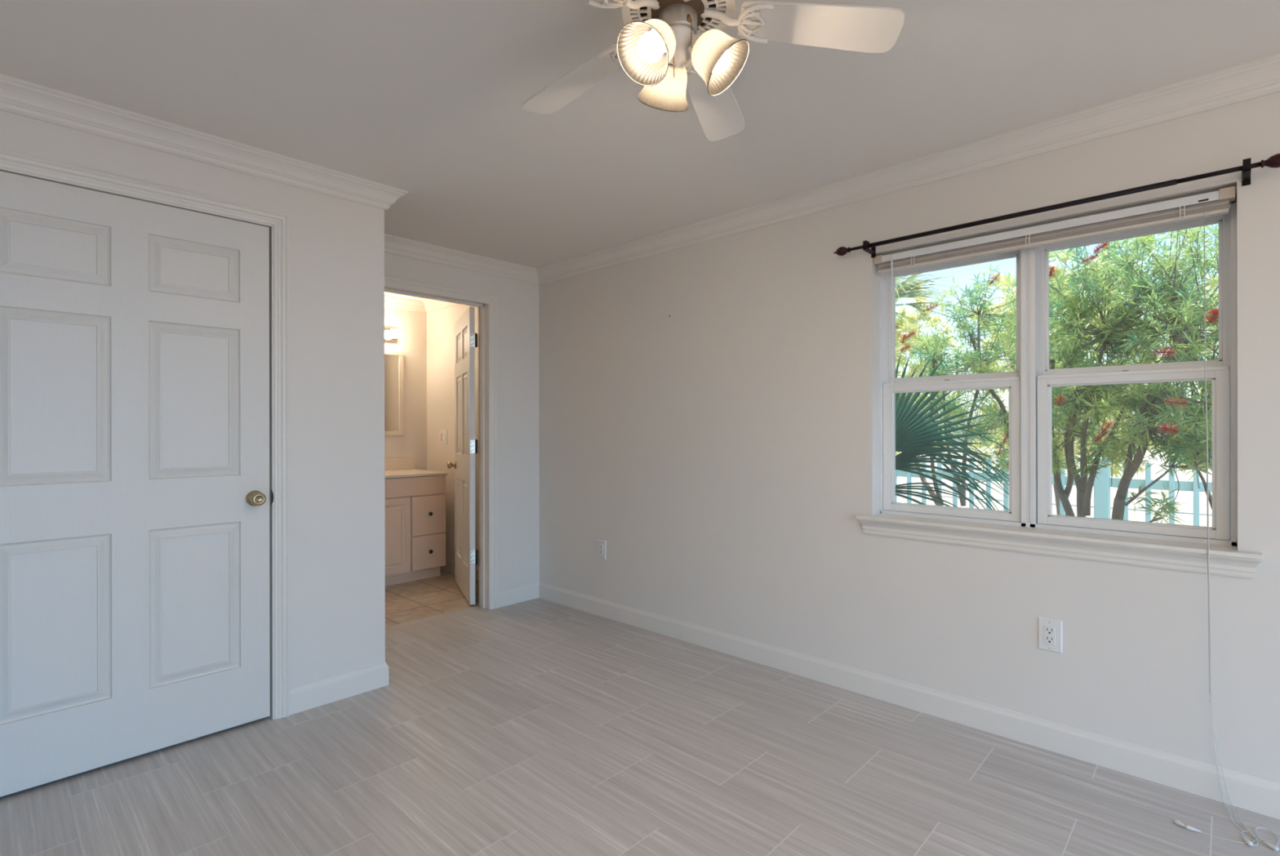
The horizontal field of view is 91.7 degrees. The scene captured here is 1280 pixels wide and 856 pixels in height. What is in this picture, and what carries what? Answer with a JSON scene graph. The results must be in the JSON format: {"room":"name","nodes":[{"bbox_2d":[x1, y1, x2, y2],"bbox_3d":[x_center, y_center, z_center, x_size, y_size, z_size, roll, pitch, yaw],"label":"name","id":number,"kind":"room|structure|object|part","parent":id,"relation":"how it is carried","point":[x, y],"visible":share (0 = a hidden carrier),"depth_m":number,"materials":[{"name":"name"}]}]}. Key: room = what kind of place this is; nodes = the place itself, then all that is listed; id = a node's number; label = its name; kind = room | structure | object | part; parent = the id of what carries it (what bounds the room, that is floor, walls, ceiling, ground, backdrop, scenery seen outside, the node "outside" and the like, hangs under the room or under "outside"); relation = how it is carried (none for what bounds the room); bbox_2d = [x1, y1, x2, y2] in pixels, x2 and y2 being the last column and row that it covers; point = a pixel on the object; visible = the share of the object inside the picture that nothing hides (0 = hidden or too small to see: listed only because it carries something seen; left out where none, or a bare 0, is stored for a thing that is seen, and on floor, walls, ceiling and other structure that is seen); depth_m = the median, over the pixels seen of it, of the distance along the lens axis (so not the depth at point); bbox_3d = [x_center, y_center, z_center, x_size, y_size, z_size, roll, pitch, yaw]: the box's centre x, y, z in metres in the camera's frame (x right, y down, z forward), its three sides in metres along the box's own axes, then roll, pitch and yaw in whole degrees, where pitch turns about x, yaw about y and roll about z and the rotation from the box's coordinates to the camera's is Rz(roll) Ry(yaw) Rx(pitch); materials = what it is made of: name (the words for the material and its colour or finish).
{"room":"empty bedroom","nodes":[
{"label":"empty bedroom","id":0,"kind":"room"},
{"bbox_2d":[0,110,385,688],"bbox_3d":[-2.131,0.043,2.014,0.100,2.321,2.602,0,0,43],"label":"wall","id":1,"kind":"structure","parent":0,"point":[336,245],"depth_m":2.74,"materials":[{"name":"beige paint"}]},
{"bbox_2d":[0,170,273,796],"bbox_3d":[-1.829,0.176,2.245,0.098,2.023,0.909,0,0,43],"label":"door","id":2,"kind":"structure","parent":1,"relation":"in","point":[135,584],"depth_m":2.24,"materials":[{"name":"white paint"}]},
{"bbox_3d":[-1.549,0.282,2.515,0.062,0.064,0.064,0,0,43],"label":"knob","id":3,"kind":"part","parent":2,"relation":"part of","materials":[{"name":"gold metal"}]},
{"bbox_3d":[-1.524,0.282,2.578,0.008,0.062,0.013,0,0,-40],"label":"strike plate","id":4,"kind":"part","parent":2,"relation":"part of","materials":[{"name":"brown metal"}]},
{"bbox_2d":[0,149,289,719],"bbox_3d":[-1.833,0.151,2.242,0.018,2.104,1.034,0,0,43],"label":"trim","id":5,"kind":"structure","parent":1,"relation":"attached to","point":[8,159],"depth_m":2.58,"materials":[{"name":"beige paint"}]},
{"bbox_2d":[384,306,426,470],"bbox_3d":[-2.500,0.044,4.970,0.100,2.321,1.694,0,0,43],"label":"wall","id":6,"kind":"structure","parent":0,"point":[411,326],"depth_m":5.43,"materials":[{"name":"beige paint"}]},
{"bbox_2d":[384,327,399,341],"bbox_3d":[-2.263,-0.801,5.047,0.139,0.110,0.635,0,0,43],"label":"vanity light","id":7,"kind":"object","parent":6,"relation":"attached to","point":[390,334],"visible":0.28,"depth_m":5.22,"materials":[{"name":"white glass"}]},
{"bbox_2d":[387,328,399,337],"bbox_3d":[-2.070,-0.801,5.220,0.095,0.080,0.080,0,0,43],"label":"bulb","id":8,"kind":"object","parent":7,"relation":"attached to","point":[392,332],"depth_m":5.19,"materials":[{"name":"white glass"}]},
{"bbox_2d":[384,349,403,435],"bbox_3d":[-2.299,-0.307,5.089,0.029,0.723,0.745,0,0,43],"label":"bathroom mirror","id":9,"kind":"object","parent":6,"relation":"attached to","point":[393,359],"visible":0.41,"depth_m":5.30,"materials":[{"name":"mirror"}]},
{"bbox_2d":[384,457,414,470],"bbox_3d":[-2.268,0.298,5.126,0.021,0.103,0.860,0,0,43],"label":"backsplash","id":10,"kind":"structure","parent":6,"relation":"attached to","point":[403,463],"depth_m":5.33,"materials":[{"name":"stone"}]},
{"bbox_2d":[384,253,539,591],"bbox_3d":[-1.311,0.042,3.917,0.115,2.321,1.592,0,0,43],"label":"wall","id":11,"kind":"structure","parent":0,"point":[517,300],"depth_m":4.30,"materials":[{"name":"beige paint"}]},
{"bbox_2d":[384,274,498,608],"bbox_3d":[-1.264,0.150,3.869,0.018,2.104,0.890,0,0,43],"label":"trim","id":12,"kind":"structure","parent":11,"relation":"attached to","point":[388,279],"depth_m":4.16,"materials":[{"name":"beige paint"}]},
{"bbox_2d":[447,306,478,604],"bbox_3d":[-1.287,0.179,4.554,0.160,2.018,0.767,0,0,-24],"label":"door","id":13,"kind":"structure","parent":11,"relation":"in","point":[466,556],"depth_m":4.41,"materials":[{"name":"white paint"}]},
{"bbox_3d":[-1.461,0.279,4.825,0.062,0.064,0.064,0,0,-24],"label":"knob","id":14,"kind":"part","parent":13,"relation":"part of","materials":[{"name":"gold metal"}]},
{"bbox_2d":[0,568,1279,855],"bbox_3d":[0.432,1.229,0.587,10.380,0.060,4.244,0,0,43],"label":"floor","id":15,"kind":"structure","parent":0,"point":[538,726],"depth_m":2.15,"materials":[{"name":"grey tile"}]},
{"bbox_2d":[384,474,445,586],"bbox_3d":[-2.060,0.787,4.934,0.584,0.832,0.845,0,0,43],"label":"bathroom vanity","id":16,"kind":"object","parent":15,"relation":"on","point":[415,507],"visible":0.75,"depth_m":4.87,"materials":[{"name":"beige laminate"}]},
{"bbox_3d":[-1.884,0.819,4.749,0.018,0.580,0.273,0,0,43],"label":"cabinet door","id":17,"kind":"part","parent":16,"relation":"part of","materials":[{"name":"beige laminate"}]},
{"bbox_2d":[384,457,448,478],"bbox_3d":[-2.067,0.309,4.940,0.569,0.124,0.866,0,0,43],"label":"countertop","id":18,"kind":"structure","parent":16,"relation":"on","point":[402,467],"depth_m":5.24,"materials":[{"name":"stone"}]},
{"bbox_3d":[-1.685,0.683,4.960,0.018,0.308,0.291,0,0,43],"label":"drawer","id":19,"kind":"part","parent":16,"relation":"part of","materials":[{"name":"beige laminate"}]},
{"bbox_3d":[-1.685,0.977,4.960,0.018,0.264,0.291,0,0,43],"label":"drawer","id":20,"kind":"part","parent":16,"relation":"part of","materials":[{"name":"beige laminate"}]},
{"bbox_2d":[0,0,1279,301],"bbox_3d":[0.739,-1.222,0.916,10.380,0.200,5.150,0,0,43],"label":"ceiling","id":21,"kind":"structure","parent":0,"point":[424,99],"depth_m":2.04,"materials":[{"name":"white paint"}]},
{"bbox_2d":[521,0,904,141],"bbox_3d":[0.065,-0.970,1.546,1.010,0.300,1.033,0,0,43],"label":"ceiling fan","id":22,"kind":"object","parent":21,"relation":"hanging from","point":[651,46],"visible":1,"depth_m":1.52,"materials":[{"name":"white wood"}]},
{"bbox_3d":[-0.176,-0.978,1.743,0.388,0.071,0.135,0,0,43],"label":"blade","id":23,"kind":"part","parent":22,"relation":"part of","materials":[{"name":"laminate"}]},
{"bbox_3d":[0.019,-0.889,1.457,0.139,0.139,0.140,0,0,43],"label":"lamp shade","id":24,"kind":"part","parent":22,"relation":"part of","materials":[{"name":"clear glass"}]},
{"bbox_3d":[0.031,-0.906,1.469,0.062,0.082,0.081,0,0,43],"label":"bulb","id":25,"kind":"part","parent":22,"relation":"part of","materials":[{"name":"white glass"}]},
{"bbox_3d":[0.058,-0.937,1.496,0.058,0.057,0.071,0,0,43],"label":"lamp arm","id":26,"kind":"part","parent":22,"relation":"part of","materials":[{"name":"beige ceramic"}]},
{"bbox_3d":[0.069,-0.889,1.638,0.141,0.139,0.137,0,0,43],"label":"lamp shade","id":27,"kind":"part","parent":22,"relation":"part of","materials":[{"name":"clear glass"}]},
{"bbox_3d":[0.079,-0.891,1.484,0.013,0.109,0.011,0,0,43],"label":"pull chain","id":28,"kind":"part","parent":22,"relation":"part of","materials":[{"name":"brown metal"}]},
{"bbox_3d":[0.117,-0.953,1.489,0.011,0.083,0.013,0,0,-33],"label":"pull chain","id":29,"kind":"part","parent":22,"relation":"part of","materials":[{"name":"brown metal"}]},
{"bbox_3d":[0.146,-0.937,1.520,0.069,0.057,0.059,0,0,43],"label":"lamp arm","id":30,"kind":"part","parent":22,"relation":"part of","materials":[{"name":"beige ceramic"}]},
{"bbox_3d":[0.217,-0.978,1.850,0.127,0.071,0.385,0,0,21],"label":"blade","id":31,"kind":"part","parent":22,"relation":"part of","materials":[{"name":"laminate"}]},
{"bbox_3d":[0.200,-0.889,1.508,0.141,0.139,0.136,0,0,43],"label":"lamp shade","id":32,"kind":"part","parent":22,"relation":"part of","materials":[{"name":"white glass"}]},
{"bbox_3d":[0.181,-0.906,1.510,0.077,0.082,0.062,0,0,43],"label":"bulb","id":33,"kind":"part","parent":22,"relation":"part of","materials":[{"name":"white glass"}]},
{"bbox_3d":[0.435,-0.979,1.511,0.385,0.071,0.127,0,0,3],"label":"blade","id":34,"kind":"part","parent":22,"relation":"part of","materials":[{"name":"laminate"}]},
{"bbox_2d":[426,92,1279,782],"bbox_3d":[1.882,0.036,2.124,10.380,2.321,0.228,0,0,43],"label":"wall","id":35,"kind":"structure","parent":0,"point":[722,450],"depth_m":2.86,"materials":[{"name":"beige paint"}]},
{"bbox_2d":[384,295,461,313],"bbox_3d":[-1.903,-1.074,4.458,1.475,0.087,1.572,0,0,43],"label":"trim","id":36,"kind":"structure","parent":35,"relation":"attached to","point":[429,305],"depth_m":5.35,"materials":[{"name":"beige paint"}]},
{"bbox_2d":[440,429,447,444],"bbox_3d":[-1.686,0.066,5.328,0.120,0.120,0.011,0,0,43],"label":"light switch","id":37,"kind":"object","parent":35,"relation":"attached to","point":[443,433],"visible":1,"depth_m":5.32,"materials":[{"name":"white plastic"}]},
{"bbox_2d":[440,557,479,580],"bbox_3d":[-1.398,1.149,4.988,1.475,0.107,0.112,0,0,43],"label":"baseboard","id":38,"kind":"structure","parent":35,"relation":"attached to","point":[450,563],"depth_m":5.23,"materials":[{"name":"beige paint"}]},
{"bbox_2d":[597,538,605,559],"bbox_3d":[-0.248,0.773,4.003,0.078,0.121,0.009,0,0,43],"label":"wall outlet","id":39,"kind":"object","parent":35,"relation":"attached to","point":[601,543],"visible":1,"depth_m":4.00,"materials":[{"name":"white plastic"}]},
{"bbox_2d":[599,543,603,554],"bbox_3d":[-0.250,0.773,4.002,0.035,0.067,0.004,0,0,43],"label":"receptacle","id":40,"kind":"object","parent":39,"relation":"attached to","point":[601,545],"depth_m":4.00,"materials":[{"name":"white plastic"}]},
{"bbox_2d":[0,53,1279,284],"bbox_3d":[1.008,-1.079,0.039,8.585,0.087,4.044,0,0,43],"label":"trim","id":41,"kind":"structure","parent":35,"relation":"attached to","point":[1259,77],"depth_m":2.44,"materials":[{"name":"beige paint"}]},
{"bbox_2d":[498,582,1279,819],"bbox_3d":[2.279,1.143,1.381,8.585,0.107,0.353,0,0,43],"label":"baseboard","id":42,"kind":"structure","parent":35,"relation":"attached to","point":[1246,791],"depth_m":2.52,"materials":[{"name":"beige paint"}]},
{"bbox_2d":[1037,616,1062,653],"bbox_3d":[1.531,0.769,2.323,0.078,0.121,0.009,0,0,43],"label":"wall outlet","id":43,"kind":"object","parent":35,"relation":"attached to","point":[1050,631],"visible":1,"depth_m":2.32,"materials":[{"name":"white plastic"}]},
{"bbox_2d":[1044,625,1055,644],"bbox_3d":[1.530,0.769,2.322,0.035,0.067,0.004,0,0,43],"label":"receptacle","id":44,"kind":"object","parent":43,"relation":"attached to","point":[1049,630],"depth_m":2.32,"materials":[{"name":"white plastic"}]},
{"bbox_2d":[833,153,1279,257],"bbox_3d":[1.430,-0.800,2.354,1.452,0.064,0.099,0,0,43],"label":"curtain rod","id":45,"kind":"object","parent":35,"relation":"attached to","point":[1273,162],"visible":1,"depth_m":2.18,"materials":[{"name":"black metal"}]},
{"bbox_2d":[880,189,1237,546],"bbox_3d":[1.572,-0.196,2.491,1.182,1.184,0.118,0,0,43],"label":"window","id":46,"kind":"structure","parent":35,"relation":"in","point":[1030,387],"depth_m":2.44,"materials":[{"name":"white plastic"}]},
{"bbox_3d":[1.317,-0.203,2.669,0.548,0.013,0.006,0,0,43],"label":"lift rail","id":47,"kind":"part","parent":46,"relation":"part of","materials":[{"name":"white plastic"}]},
{"bbox_3d":[1.331,0.082,2.683,0.552,0.578,0.036,0,0,43],"label":"sash","id":48,"kind":"part","parent":46,"relation":"part of","materials":[{"name":"white plastic"}]},
{"bbox_3d":[1.363,-0.472,2.718,0.560,0.540,0.035,0,0,43],"label":"sash","id":49,"kind":"part","parent":46,"relation":"part of","materials":[{"name":"white plastic"}]},
{"bbox_2d":[873,186,1279,850],"bbox_3d":[1.431,0.210,2.276,1.263,1.975,0.331,0,0,43],"label":"window blind","id":50,"kind":"object","parent":46,"relation":"attached to","point":[1214,203],"visible":1,"depth_m":2.25,"materials":[{"name":"white plastic"}]},
{"bbox_3d":[1.494,-0.707,2.408,1.141,0.012,0.031,0,0,43],"label":"rail","id":51,"kind":"part","parent":50,"relation":"part of","materials":[{"name":"beige plastic"}]},
{"bbox_3d":[1.781,0.229,1.916,0.169,1.933,0.278,0,0,43],"label":"lift cord","id":52,"kind":"part","parent":50,"relation":"part of","materials":[{"name":"white plastic"}]},
{"bbox_3d":[1.839,0.229,1.921,0.055,1.933,0.241,0,0,3],"label":"lift cord","id":53,"kind":"part","parent":50,"relation":"part of","materials":[{"name":"white plastic"}]},
{"bbox_3d":[1.827,0.229,1.906,0.085,1.933,0.260,0,0,-7],"label":"lift cord","id":54,"kind":"part","parent":50,"relation":"part of","materials":[{"name":"white plastic"}]},
{"bbox_3d":[1.758,-0.203,2.253,0.545,0.013,0.006,0,0,43],"label":"lift rail","id":55,"kind":"part","parent":46,"relation":"part of","materials":[{"name":"white plastic"}]},
{"bbox_3d":[1.772,0.081,2.267,0.549,0.578,0.036,0,0,43],"label":"sash","id":56,"kind":"part","parent":46,"relation":"part of","materials":[{"name":"white plastic"}]},
{"bbox_3d":[1.804,-0.473,2.302,0.557,0.540,0.035,0,0,43],"label":"sash","id":57,"kind":"part","parent":46,"relation":"part of","materials":[{"name":"white plastic"}]},
{"bbox_2d":[855,513,1262,559],"bbox_3d":[1.487,0.394,2.400,1.293,0.014,0.141,0,0,43],"label":"trim","id":58,"kind":"structure","parent":35,"relation":"attached to","point":[1202,548],"depth_m":2.26,"materials":[{"name":"beige paint"}]},
{"bbox_2d":[857,518,1262,578],"bbox_3d":[1.461,0.435,2.372,1.293,0.068,0.034,0,0,43],"label":"trim","id":59,"kind":"structure","parent":35,"relation":"attached to","point":[1239,566],"depth_m":2.26,"materials":[{"name":"beige paint"}]},
{"bbox_3d":[-1.528,0.042,3.165,0.603,2.321,0.100,0,0,43],"label":"wall","id":60,"kind":"structure","parent":0,"visible":0},
{"bbox_2d":[289,661,388,714],"bbox_3d":[-1.429,1.149,3.109,0.374,0.107,0.921,0,0,-16],"label":"baseboard","id":61,"kind":"structure","parent":60,"relation":"attached to","point":[325,691],"depth_m":2.76,"materials":[{"name":"beige paint"}]},
{"label":"outside","id":62,"kind":"structure","parent":0,"visible":0},
{"bbox_3d":[-2.330,1.654,9.182,44.000,0.100,4.250,0,0,43],"label":"ground","id":63,"kind":"structure","parent":62,"visible":0},
{"bbox_2d":[895,354,1008,511],"bbox_3d":[1.645,0.578,3.943,0.824,2.049,1.886,0,0,-24],"label":"fan palm","id":64,"kind":"object","parent":63,"relation":"on","point":[914,437],"visible":0.53,"depth_m":3.59,"materials":[{"name":"green plant"}]},
{"bbox_2d":[895,262,1061,506],"bbox_3d":[2.602,0.143,5.143,1.540,2.968,1.425,0,0,43],"label":"tree","id":65,"kind":"object","parent":63,"relation":"on","point":[968,359],"visible":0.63,"depth_m":5.02,"materials":[{"name":"green plant"}]},
{"bbox_3d":[2.022,-0.691,4.761,0.077,0.075,0.072,0,0,43],"label":"flower","id":66,"kind":"part","parent":65,"relation":"part of","materials":[{"name":"red plant"}]},
{"bbox_3d":[2.030,-0.618,4.752,0.077,0.078,0.069,0,0,31],"label":"flower","id":67,"kind":"part","parent":65,"relation":"part of","materials":[{"name":"red plant"}]},
{"bbox_3d":[2.059,-0.717,4.726,0.080,0.079,0.069,0,0,43],"label":"flower","id":68,"kind":"part","parent":65,"relation":"part of","materials":[{"name":"red plant"}]},
{"bbox_3d":[2.163,-0.901,4.629,0.112,0.079,0.073,0,0,43],"label":"flower","id":69,"kind":"part","parent":65,"relation":"part of","materials":[{"name":"red plant"}]},
{"bbox_3d":[2.474,-1.048,4.333,0.092,0.102,0.072,0,0,43],"label":"flower","id":70,"kind":"part","parent":65,"relation":"part of","materials":[{"name":"red plant"}]},
{"bbox_3d":[2.497,0.140,4.313,0.072,0.088,0.071,0,0,43],"label":"flower","id":71,"kind":"part","parent":65,"relation":"part of","materials":[{"name":"red plant"}]},
{"bbox_3d":[2.522,0.066,4.290,0.074,0.083,0.072,0,0,43],"label":"flower","id":72,"kind":"part","parent":65,"relation":"part of","materials":[{"name":"red plant"}]},
{"bbox_2d":[895,454,1212,525],"bbox_3d":[3.717,0.926,6.120,11.000,1.335,0.140,0,0,43],"label":"picket fence","id":73,"kind":"object","parent":63,"relation":"on","point":[1102,485],"visible":0.06,"depth_m":5.60,"materials":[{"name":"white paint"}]},
{"bbox_3d":[3.716,0.481,6.120,11.000,0.085,0.040,0,0,43],"label":"rail","id":74,"kind":"part","parent":73,"relation":"part of","materials":[{"name":"teal paint"}]},
{"bbox_3d":[4.205,0.938,5.658,0.110,1.310,0.120,0,0,43],"label":"post","id":75,"kind":"part","parent":73,"relation":"part of","materials":[{"name":"teal paint"}]},
{"bbox_2d":[996,236,1144,515],"bbox_3d":[2.790,0.135,4.071,0.849,2.972,1.324,0,0,43],"label":"tree","id":76,"kind":"object","parent":63,"relation":"on","point":[1064,495],"visible":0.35,"depth_m":4.11,"materials":[{"name":"green plant"}]},
{"bbox_3d":[2.378,-0.907,3.598,0.074,0.081,0.074,0,0,43],"label":"flower","id":77,"kind":"part","parent":76,"relation":"part of","materials":[{"name":"red plant"}]},
{"bbox_3d":[2.412,-0.164,3.569,0.072,0.072,0.070,0,0,43],"label":"flower","id":78,"kind":"part","parent":76,"relation":"part of","materials":[{"name":"red plant"}]},
{"bbox_3d":[2.512,-0.953,3.472,0.085,0.079,0.073,0,0,43],"label":"flower","id":79,"kind":"part","parent":76,"relation":"part of","materials":[{"name":"red plant"}]},
{"bbox_3d":[2.547,-1.005,3.438,0.087,0.086,0.071,0,0,43],"label":"flower","id":80,"kind":"part","parent":76,"relation":"part of","materials":[{"name":"red plant"}]},
{"bbox_2d":[1048,226,1218,516],"bbox_3d":[2.870,0.161,3.721,0.904,2.909,1.324,0,0,43],"label":"tree","id":81,"kind":"object","parent":63,"relation":"on","point":[1084,487],"visible":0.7,"depth_m":3.81,"materials":[{"name":"green plant"}]},
{"bbox_3d":[2.429,0.039,3.277,0.079,0.077,0.074,0,0,43],"label":"flower","id":82,"kind":"part","parent":81,"relation":"part of","materials":[{"name":"red plant"}]},
{"bbox_3d":[2.446,-0.008,3.260,0.080,0.081,0.072,0,0,43],"label":"flower","id":83,"kind":"part","parent":81,"relation":"part of","materials":[{"name":"red plant"}]},
{"bbox_2d":[1088,223,1218,524],"bbox_3d":[2.939,0.186,3.379,0.865,2.864,1.323,0,0,43],"label":"tree","id":84,"kind":"object","parent":63,"relation":"on","point":[1188,315],"visible":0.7,"depth_m":3.43,"materials":[{"name":"green plant"}]},
{"bbox_3d":[2.483,-0.365,2.949,0.084,0.072,0.073,0,0,43],"label":"flower","id":85,"kind":"part","parent":84,"relation":"part of","materials":[{"name":"red plant"}]},
{"bbox_3d":[2.495,0.000,2.939,0.079,0.072,0.067,0,0,43],"label":"flower","id":86,"kind":"part","parent":84,"relation":"part of","materials":[{"name":"red plant"}]},
{"bbox_3d":[2.518,-0.125,2.917,0.087,0.071,0.070,0,0,43],"label":"flower","id":87,"kind":"part","parent":84,"relation":"part of","materials":[{"name":"red plant"}]},
{"bbox_3d":[2.611,-0.514,2.829,0.074,0.072,0.073,0,0,43],"label":"flower","id":88,"kind":"part","parent":84,"relation":"part of","materials":[{"name":"red plant"}]},
{"bbox_2d":[1151,240,1218,510],"bbox_3d":[3.343,0.275,3.632,0.722,2.685,0.837,0,0,10],"label":"tree","id":89,"kind":"object","parent":63,"relation":"on","point":[1210,496],"visible":0.12,"depth_m":3.62,"materials":[{"name":"green plant"}]},
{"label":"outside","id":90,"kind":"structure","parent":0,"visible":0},
{"bbox_2d":[895,446,1212,526],"bbox_3d":[23.070,1.613,24.431,120.000,0.095,52.800,0,0,43],"label":"driveway","id":91,"kind":"structure","parent":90,"point":[1183,496],"depth_m":14.78,"materials":[{"name":"concrete"}]},
{"bbox_2d":[895,279,958,467],"bbox_3d":[4.106,-0.582,11.007,2.881,4.405,1.789,0,0,35],"label":"broadleaf tree","id":92,"kind":"object","parent":91,"relation":"on","point":[900,329],"visible":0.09,"depth_m":10.28,"materials":[{"name":"green plant"}]},
{"bbox_2d":[895,270,962,330],"bbox_3d":[3.278,-0.392,8.713,2.411,3.982,2.486,0,0,43],"label":"palm","id":93,"kind":"object","parent":91,"relation":"on","point":[903,287],"visible":0.26,"depth_m":8.49,"materials":[{"name":"green plant"}]},
{"bbox_2d":[897,493,1212,515],"bbox_3d":[7.050,1.581,14.746,70.000,0.025,0.120,0,0,43],"label":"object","id":94,"kind":"structure","parent":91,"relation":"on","point":[1001,500],"depth_m":12.22,"materials":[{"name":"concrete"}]},
{"bbox_2d":[960,248,1177,515],"bbox_3d":[6.391,-0.647,9.369,2.844,4.528,1.729,0,0,43],"label":"broadleaf tree","id":95,"kind":"object","parent":91,"relation":"on","point":[1076,447],"visible":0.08,"depth_m":9.37,"materials":[{"name":"green plant"}]},
{"bbox_2d":[1158,251,1218,475],"bbox_3d":[8.045,-0.604,7.300,3.100,4.435,1.752,0,0,43],"label":"broadleaf tree","id":96,"kind":"object","parent":91,"relation":"on","point":[1210,286],"visible":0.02,"depth_m":7.75,"materials":[{"name":"green plant"}]}
]}

